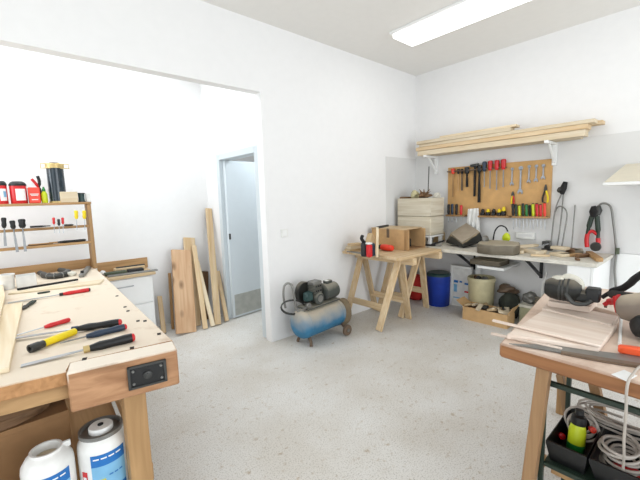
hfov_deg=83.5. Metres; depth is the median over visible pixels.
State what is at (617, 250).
cable
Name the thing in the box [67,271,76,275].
lump
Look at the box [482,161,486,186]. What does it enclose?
screwdriver
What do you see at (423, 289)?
trestle
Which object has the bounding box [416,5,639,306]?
wall
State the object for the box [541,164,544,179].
wrench
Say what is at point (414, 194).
sponge
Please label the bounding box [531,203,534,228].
chisel
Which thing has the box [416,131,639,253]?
wall panel
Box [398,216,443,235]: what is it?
wooden crate
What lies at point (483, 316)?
carton
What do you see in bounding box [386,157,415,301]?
wall panel
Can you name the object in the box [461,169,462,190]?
file
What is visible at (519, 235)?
tray
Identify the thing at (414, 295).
jerry can
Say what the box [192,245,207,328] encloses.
plank
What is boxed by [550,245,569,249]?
offcut
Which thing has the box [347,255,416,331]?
trestle
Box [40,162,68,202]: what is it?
cylinder
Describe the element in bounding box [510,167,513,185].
wrench
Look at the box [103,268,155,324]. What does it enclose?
base cabinet
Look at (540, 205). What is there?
chisel
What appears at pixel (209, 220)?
plank
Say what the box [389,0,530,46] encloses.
ceiling light
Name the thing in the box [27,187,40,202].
box
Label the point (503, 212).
tool
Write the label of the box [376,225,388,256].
clamp
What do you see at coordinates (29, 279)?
plastic tray
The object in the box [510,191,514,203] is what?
pliers
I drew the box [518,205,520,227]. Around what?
chisel
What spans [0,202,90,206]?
shelf
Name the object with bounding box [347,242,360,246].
offcut
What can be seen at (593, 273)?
shelf
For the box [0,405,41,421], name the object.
wood slab
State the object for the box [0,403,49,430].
wood slab
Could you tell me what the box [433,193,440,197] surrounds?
lump
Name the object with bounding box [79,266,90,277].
plane
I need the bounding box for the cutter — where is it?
[584,205,601,246]
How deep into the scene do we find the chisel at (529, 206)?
3.96 m
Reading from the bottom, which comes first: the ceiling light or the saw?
the saw
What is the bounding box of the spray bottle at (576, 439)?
[566,408,586,454]
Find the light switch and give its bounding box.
[281,229,287,237]
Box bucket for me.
[467,274,495,305]
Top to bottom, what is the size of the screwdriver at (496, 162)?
0.351 m
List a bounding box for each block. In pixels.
[59,192,77,202]
[113,265,144,270]
[470,256,508,266]
[477,236,519,255]
[547,300,596,311]
[549,297,592,305]
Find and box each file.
[451,168,454,196]
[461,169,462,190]
[464,167,468,186]
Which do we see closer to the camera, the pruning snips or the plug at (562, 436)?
the plug at (562, 436)
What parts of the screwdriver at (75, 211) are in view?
handle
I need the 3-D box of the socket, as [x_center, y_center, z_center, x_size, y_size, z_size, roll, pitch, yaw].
[-1.205,0.452,1.526,0.035,0.036,0.058,0,7,17]
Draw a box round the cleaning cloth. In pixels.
[467,208,479,231]
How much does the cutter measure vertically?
0.447 m
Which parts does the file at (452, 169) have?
blade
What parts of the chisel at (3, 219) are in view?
handle, blade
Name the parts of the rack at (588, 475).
post, rail, post, rail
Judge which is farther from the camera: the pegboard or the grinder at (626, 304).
the pegboard
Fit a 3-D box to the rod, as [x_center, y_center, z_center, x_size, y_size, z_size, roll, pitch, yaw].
[2.625,-0.142,3.719,0.013,0.439,0.092,4,9,41]
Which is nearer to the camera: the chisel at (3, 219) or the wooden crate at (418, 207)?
the chisel at (3, 219)
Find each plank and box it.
[157,296,165,332]
[168,273,173,328]
[171,249,196,333]
[183,237,200,325]
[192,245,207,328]
[199,262,214,326]
[200,271,208,319]
[205,208,220,324]
[217,271,228,320]
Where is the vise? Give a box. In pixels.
[538,240,552,250]
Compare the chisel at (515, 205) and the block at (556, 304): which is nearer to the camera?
the block at (556, 304)
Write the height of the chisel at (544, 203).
0.292 m
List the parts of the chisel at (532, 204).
handle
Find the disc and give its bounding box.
[590,242,601,250]
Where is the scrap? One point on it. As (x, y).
(530, 296)
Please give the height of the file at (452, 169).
0.366 m
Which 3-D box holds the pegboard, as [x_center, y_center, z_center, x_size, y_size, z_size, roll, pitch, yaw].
[2.063,-0.589,4.285,0.116,0.636,1.200,-8,9,-41]
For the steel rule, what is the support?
on the batten
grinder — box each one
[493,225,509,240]
[544,273,601,305]
[601,271,639,336]
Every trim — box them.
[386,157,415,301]
[613,253,639,292]
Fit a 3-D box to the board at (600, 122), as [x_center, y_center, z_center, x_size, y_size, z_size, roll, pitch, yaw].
[2.071,-1.193,4.153,0.110,0.035,1.940,-8,9,-41]
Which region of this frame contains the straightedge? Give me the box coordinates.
[107,269,157,276]
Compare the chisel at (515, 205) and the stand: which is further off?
the stand
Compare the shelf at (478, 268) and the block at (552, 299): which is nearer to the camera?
the block at (552, 299)
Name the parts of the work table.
slat, leg, leg, leg, leg, orange handle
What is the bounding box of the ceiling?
[201,0,639,75]
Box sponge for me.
[411,190,419,197]
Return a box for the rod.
[571,205,575,247]
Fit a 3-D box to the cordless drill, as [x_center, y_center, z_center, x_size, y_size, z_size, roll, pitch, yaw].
[0.501,0.057,3.766,0.149,0.233,0.146,-8,9,-41]
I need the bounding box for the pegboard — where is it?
[445,159,552,218]
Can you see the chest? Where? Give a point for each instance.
(525, 307)
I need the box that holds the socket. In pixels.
[26,340,45,352]
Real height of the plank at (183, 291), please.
0.917 m
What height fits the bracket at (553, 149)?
0.238 m
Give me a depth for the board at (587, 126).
3.87 m
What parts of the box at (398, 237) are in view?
lid, post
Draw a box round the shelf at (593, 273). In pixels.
[425,240,613,288]
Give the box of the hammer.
[470,163,478,195]
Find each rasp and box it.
[29,239,85,244]
[477,165,481,202]
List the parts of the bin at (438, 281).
lid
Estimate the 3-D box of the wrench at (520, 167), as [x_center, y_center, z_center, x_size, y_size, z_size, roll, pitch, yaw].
[2.276,-0.679,4.072,0.007,0.318,0.057,-8,9,-41]
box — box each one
[0,399,72,479]
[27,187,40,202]
[371,225,424,250]
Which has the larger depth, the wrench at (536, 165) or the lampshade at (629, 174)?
the wrench at (536, 165)
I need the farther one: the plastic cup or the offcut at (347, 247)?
the offcut at (347, 247)
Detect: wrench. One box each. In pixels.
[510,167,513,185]
[517,166,522,193]
[527,165,530,182]
[534,164,537,181]
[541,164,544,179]
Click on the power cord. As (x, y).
(637, 368)
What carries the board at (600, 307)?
on the work table
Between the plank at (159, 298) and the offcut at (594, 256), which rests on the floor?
the plank at (159, 298)
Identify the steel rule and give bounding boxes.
[17,279,77,289]
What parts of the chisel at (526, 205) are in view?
handle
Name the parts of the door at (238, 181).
kick plate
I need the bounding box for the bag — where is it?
[498,292,519,318]
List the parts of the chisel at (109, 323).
blade, handle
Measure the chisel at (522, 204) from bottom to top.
0.292 m
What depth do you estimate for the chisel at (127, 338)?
1.51 m
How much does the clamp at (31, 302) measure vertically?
0.016 m
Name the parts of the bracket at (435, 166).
arm, wall plate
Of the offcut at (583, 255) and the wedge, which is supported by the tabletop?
the wedge
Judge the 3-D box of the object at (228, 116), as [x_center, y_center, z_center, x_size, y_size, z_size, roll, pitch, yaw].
[-0.961,-0.546,4.085,0.100,3.084,1.285,-8,9,-41]
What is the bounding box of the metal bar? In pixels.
[116,264,144,267]
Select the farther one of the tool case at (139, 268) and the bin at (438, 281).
the bin at (438, 281)
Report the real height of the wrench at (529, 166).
0.201 m
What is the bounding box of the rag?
[497,283,519,293]
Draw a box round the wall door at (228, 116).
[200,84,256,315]
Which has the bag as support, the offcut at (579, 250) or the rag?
the rag
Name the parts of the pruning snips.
handle, handle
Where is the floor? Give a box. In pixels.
[111,298,639,479]
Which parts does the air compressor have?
handle, tank, plate, motor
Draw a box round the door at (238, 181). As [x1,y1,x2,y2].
[216,145,265,337]
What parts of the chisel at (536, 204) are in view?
handle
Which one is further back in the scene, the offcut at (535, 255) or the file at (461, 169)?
the file at (461, 169)
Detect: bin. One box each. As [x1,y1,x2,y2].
[427,270,450,306]
[546,406,605,474]
[576,398,639,479]
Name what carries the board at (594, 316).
on the work table
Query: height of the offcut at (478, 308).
0.064 m
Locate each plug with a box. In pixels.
[559,432,565,439]
[588,426,596,433]
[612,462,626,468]
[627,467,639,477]
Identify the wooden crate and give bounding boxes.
[398,197,443,216]
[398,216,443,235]
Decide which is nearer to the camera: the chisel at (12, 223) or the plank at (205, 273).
the chisel at (12, 223)
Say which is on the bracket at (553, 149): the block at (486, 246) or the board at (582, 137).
the board at (582, 137)
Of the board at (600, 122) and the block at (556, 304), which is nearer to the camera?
the block at (556, 304)
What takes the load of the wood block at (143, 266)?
on the base cabinet
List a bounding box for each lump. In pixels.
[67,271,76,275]
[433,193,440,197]
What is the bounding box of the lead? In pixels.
[618,317,622,344]
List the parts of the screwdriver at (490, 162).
handle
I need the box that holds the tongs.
[550,181,567,245]
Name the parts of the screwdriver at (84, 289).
blade, handle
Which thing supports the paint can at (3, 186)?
on the tool rack at (74, 264)
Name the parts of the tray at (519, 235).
recess panel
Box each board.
[0,285,4,318]
[0,302,22,373]
[97,257,147,271]
[416,123,590,150]
[417,127,513,144]
[418,129,588,156]
[419,118,597,146]
[431,137,582,155]
[440,124,519,137]
[492,310,616,351]
[542,304,618,325]
[590,120,604,126]
[593,292,617,315]
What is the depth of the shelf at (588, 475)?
1.43 m
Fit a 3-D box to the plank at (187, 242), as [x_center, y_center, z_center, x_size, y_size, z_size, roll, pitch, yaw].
[-1.531,0.487,4.286,0.134,1.023,0.438,-4,7,-19]
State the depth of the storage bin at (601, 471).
1.42 m
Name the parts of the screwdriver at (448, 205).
handle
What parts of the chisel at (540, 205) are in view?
handle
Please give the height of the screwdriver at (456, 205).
0.232 m
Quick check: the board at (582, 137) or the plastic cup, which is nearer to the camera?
the plastic cup
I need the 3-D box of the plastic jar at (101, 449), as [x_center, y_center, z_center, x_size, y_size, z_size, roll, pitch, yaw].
[-0.933,0.968,1.555,0.184,0.367,0.186,-8,9,-41]
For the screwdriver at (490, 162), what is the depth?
4.28 m
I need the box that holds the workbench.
[0,267,178,479]
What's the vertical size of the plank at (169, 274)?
0.608 m
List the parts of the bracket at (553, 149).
arm, wall plate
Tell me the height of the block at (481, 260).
0.058 m
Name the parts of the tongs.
wire leg, wire leg, wire leg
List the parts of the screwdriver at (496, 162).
handle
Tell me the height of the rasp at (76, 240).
0.024 m
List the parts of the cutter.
arm, arm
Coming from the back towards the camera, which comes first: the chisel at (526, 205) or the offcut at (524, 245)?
the chisel at (526, 205)
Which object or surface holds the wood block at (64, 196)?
on the tool rack at (74, 264)
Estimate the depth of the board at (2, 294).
2.25 m
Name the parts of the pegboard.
tool rail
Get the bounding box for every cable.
[541,272,547,296]
[599,202,619,286]
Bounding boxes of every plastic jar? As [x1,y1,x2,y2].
[20,439,76,479]
[77,415,128,479]
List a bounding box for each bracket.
[423,155,437,173]
[544,140,557,164]
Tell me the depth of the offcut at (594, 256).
3.25 m
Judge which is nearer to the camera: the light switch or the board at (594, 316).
the board at (594, 316)
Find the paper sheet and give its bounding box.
[611,370,636,380]
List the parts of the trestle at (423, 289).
leg, leg, leg, leg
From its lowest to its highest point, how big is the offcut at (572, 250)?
0.040 m
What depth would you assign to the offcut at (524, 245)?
3.88 m
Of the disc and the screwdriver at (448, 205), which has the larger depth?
the screwdriver at (448, 205)
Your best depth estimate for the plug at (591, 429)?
1.50 m
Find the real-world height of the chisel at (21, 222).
0.278 m
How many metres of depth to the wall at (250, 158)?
6.03 m
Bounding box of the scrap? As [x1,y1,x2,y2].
[522,291,536,303]
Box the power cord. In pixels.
[622,365,639,470]
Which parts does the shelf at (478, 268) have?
post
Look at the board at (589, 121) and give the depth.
3.79 m
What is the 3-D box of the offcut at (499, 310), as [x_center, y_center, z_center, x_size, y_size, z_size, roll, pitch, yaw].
[1.979,0.783,3.864,0.114,0.063,0.047,0,7,12]
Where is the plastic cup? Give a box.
[0,273,14,289]
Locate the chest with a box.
[518,302,533,321]
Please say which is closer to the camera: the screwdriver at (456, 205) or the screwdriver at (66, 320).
the screwdriver at (66, 320)
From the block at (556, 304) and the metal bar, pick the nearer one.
the block at (556, 304)
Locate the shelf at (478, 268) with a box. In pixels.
[475,256,520,273]
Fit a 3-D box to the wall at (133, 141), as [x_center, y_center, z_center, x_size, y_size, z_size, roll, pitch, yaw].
[-3.128,-0.366,3.099,4.670,3.084,0.100,-8,9,-41]
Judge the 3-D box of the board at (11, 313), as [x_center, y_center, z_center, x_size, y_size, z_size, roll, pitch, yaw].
[-1.578,0.447,1.729,0.188,0.020,1.147,-7,8,-37]
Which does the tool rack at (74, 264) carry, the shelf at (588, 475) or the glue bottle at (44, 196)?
the glue bottle at (44, 196)
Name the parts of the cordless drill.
motor, red panel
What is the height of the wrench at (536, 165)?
0.193 m
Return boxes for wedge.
[366,233,374,242]
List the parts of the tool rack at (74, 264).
rail, rail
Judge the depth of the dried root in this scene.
4.52 m
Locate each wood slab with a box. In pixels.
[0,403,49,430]
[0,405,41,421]
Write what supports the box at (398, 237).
on the tabletop
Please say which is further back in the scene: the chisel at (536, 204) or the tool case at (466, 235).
the tool case at (466, 235)
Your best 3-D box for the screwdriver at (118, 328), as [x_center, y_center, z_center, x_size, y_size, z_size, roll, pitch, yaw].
[-1.039,0.435,1.658,0.267,0.032,0.031,-9,10,-41]
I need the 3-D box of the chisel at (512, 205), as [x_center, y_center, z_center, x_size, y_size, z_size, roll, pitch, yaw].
[2.208,-0.269,4.109,0.031,0.294,0.034,-8,9,-41]
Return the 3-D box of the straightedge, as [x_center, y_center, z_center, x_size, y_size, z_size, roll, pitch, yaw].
[-1.955,0.345,3.761,0.473,0.016,0.050,-7,8,-37]
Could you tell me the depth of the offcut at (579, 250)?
3.55 m
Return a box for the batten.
[8,279,103,294]
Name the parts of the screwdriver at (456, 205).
handle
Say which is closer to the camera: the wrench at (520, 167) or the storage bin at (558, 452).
the storage bin at (558, 452)
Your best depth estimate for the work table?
1.41 m
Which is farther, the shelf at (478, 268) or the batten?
the shelf at (478, 268)
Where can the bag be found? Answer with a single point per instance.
(510, 300)
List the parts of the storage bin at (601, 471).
cable coil, cable coil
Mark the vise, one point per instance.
(547, 243)
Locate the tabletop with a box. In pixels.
[342,247,440,260]
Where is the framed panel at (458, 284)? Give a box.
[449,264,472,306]
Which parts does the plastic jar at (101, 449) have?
lid knob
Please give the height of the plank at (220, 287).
0.581 m
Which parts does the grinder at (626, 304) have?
lever, arm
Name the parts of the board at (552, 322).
slat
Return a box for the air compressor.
[280,279,351,346]
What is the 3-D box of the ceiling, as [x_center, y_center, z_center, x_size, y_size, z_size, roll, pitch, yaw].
[0.076,-1.826,1.082,7.300,0.100,7.160,-8,9,-41]
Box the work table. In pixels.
[491,287,639,479]
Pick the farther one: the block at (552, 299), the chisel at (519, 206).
the chisel at (519, 206)
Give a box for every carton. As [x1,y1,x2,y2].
[85,193,90,201]
[457,296,519,328]
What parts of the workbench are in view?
socket handle, hose coil, handle, leg, vise plate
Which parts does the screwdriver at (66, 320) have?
handle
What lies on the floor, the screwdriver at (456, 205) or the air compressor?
the air compressor
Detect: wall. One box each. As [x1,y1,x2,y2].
[0,0,415,341]
[0,45,212,325]
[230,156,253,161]
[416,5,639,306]
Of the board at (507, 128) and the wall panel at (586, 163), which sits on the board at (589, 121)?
the board at (507, 128)
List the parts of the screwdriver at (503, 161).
handle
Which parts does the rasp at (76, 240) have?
blade, handle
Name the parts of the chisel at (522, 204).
handle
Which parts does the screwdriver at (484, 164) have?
handle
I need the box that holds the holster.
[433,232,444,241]
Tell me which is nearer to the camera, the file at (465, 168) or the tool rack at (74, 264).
the tool rack at (74, 264)
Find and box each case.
[104,270,126,276]
[127,267,143,272]
[379,244,393,250]
[432,223,481,247]
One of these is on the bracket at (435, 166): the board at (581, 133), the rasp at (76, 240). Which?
the board at (581, 133)
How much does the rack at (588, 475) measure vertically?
0.754 m
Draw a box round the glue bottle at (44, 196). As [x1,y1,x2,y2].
[41,187,47,202]
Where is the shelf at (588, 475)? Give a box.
[545,454,594,479]
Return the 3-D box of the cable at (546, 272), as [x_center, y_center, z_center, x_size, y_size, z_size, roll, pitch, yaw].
[2.295,0.627,3.690,0.023,0.635,0.129,0,7,16]
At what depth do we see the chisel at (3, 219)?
2.96 m
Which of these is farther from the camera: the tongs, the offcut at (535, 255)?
the tongs
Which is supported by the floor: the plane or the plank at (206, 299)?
the plank at (206, 299)
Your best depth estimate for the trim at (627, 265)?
3.46 m
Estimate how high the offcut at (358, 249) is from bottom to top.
0.028 m
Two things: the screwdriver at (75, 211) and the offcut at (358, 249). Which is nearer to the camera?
the screwdriver at (75, 211)
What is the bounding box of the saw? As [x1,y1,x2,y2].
[509,343,639,367]
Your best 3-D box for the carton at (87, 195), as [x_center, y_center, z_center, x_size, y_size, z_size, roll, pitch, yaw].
[-2.217,-0.404,3.425,0.036,0.080,0.060,-8,9,-41]
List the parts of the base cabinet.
drawer, drawer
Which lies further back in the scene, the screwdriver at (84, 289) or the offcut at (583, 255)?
the offcut at (583, 255)
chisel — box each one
[1,217,6,245]
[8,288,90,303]
[9,220,18,251]
[16,319,121,338]
[18,219,26,251]
[21,333,135,367]
[511,204,514,228]
[514,204,517,226]
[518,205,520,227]
[521,203,524,228]
[525,204,527,226]
[528,205,530,227]
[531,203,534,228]
[535,203,538,226]
[539,204,541,227]
[543,202,545,228]
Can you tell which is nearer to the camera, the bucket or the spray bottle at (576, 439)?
the spray bottle at (576, 439)
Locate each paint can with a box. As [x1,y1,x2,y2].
[0,181,8,203]
[8,181,27,203]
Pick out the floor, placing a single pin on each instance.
(431, 395)
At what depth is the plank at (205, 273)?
4.53 m
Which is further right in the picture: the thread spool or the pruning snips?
the thread spool
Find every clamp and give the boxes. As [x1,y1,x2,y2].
[22,300,36,309]
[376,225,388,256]
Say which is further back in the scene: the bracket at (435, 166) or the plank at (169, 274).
the bracket at (435, 166)
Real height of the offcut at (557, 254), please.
0.030 m
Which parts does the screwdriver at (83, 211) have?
handle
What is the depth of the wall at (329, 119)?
3.64 m
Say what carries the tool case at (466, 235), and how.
on the shelf at (593, 273)
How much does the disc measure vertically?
0.089 m
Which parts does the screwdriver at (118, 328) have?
handle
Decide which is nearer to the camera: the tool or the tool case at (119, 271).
the tool case at (119, 271)
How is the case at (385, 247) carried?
on the tabletop
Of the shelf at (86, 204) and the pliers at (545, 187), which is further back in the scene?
the pliers at (545, 187)
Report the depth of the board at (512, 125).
4.09 m
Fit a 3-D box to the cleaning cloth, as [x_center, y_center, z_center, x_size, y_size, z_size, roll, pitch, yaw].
[1.899,-0.218,4.462,0.060,0.359,0.177,-8,9,-41]
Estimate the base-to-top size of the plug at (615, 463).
0.051 m
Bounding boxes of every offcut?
[345,248,360,251]
[346,246,360,248]
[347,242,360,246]
[475,303,482,310]
[498,309,507,314]
[520,244,538,247]
[523,248,543,253]
[530,254,549,256]
[549,252,569,256]
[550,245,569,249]
[560,253,582,256]
[566,248,576,252]
[575,248,583,252]
[575,253,589,257]
[586,251,602,261]
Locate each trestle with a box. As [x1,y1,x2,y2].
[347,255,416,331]
[376,252,441,317]
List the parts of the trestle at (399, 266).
leg, leg, leg, leg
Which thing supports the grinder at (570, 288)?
on the block at (552, 299)
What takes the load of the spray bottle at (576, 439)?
in the storage bin at (558, 452)
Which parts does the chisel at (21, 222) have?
handle, blade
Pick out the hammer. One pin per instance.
(477, 164)
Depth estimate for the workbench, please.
1.51 m
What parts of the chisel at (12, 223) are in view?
handle, blade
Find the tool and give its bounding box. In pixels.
[501,207,505,215]
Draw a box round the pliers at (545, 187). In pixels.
[542,184,548,202]
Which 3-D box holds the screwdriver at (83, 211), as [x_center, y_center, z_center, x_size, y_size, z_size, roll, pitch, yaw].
[-2.186,-0.184,3.335,0.033,0.181,0.032,-8,9,-41]
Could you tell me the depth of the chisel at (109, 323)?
1.74 m
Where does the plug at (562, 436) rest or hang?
in the storage bin at (558, 452)
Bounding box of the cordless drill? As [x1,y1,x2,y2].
[360,235,374,257]
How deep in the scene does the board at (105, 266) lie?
3.90 m
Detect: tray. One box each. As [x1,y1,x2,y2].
[15,273,36,287]
[516,232,534,239]
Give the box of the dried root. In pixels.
[418,189,432,197]
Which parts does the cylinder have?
lid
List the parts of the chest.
lid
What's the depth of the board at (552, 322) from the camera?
1.50 m
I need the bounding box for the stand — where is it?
[425,234,443,243]
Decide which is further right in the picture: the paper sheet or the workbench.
the paper sheet
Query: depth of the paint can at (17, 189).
3.03 m
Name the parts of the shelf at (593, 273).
panel, panel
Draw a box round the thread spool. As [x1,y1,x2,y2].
[78,193,85,201]
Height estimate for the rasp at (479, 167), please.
0.450 m
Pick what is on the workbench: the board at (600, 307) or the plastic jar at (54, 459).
the plastic jar at (54, 459)
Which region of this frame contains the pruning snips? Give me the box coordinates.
[30,176,41,200]
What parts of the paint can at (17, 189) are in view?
lid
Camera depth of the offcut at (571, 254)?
3.44 m
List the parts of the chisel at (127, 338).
blade, handle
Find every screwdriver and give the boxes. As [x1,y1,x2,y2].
[17,318,70,335]
[60,324,126,343]
[74,210,77,229]
[82,210,85,229]
[447,204,449,221]
[455,204,457,221]
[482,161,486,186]
[488,160,492,188]
[494,160,499,189]
[501,159,505,186]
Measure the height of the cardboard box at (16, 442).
0.360 m
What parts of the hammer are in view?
handle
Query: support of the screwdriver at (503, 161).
hanging from the pegboard
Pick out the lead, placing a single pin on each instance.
(620, 319)
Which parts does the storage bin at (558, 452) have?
cable coil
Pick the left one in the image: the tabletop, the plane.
the plane
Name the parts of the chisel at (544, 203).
handle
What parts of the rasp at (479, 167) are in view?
blade, handle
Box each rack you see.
[0,202,96,276]
[537,377,639,479]
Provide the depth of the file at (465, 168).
4.50 m

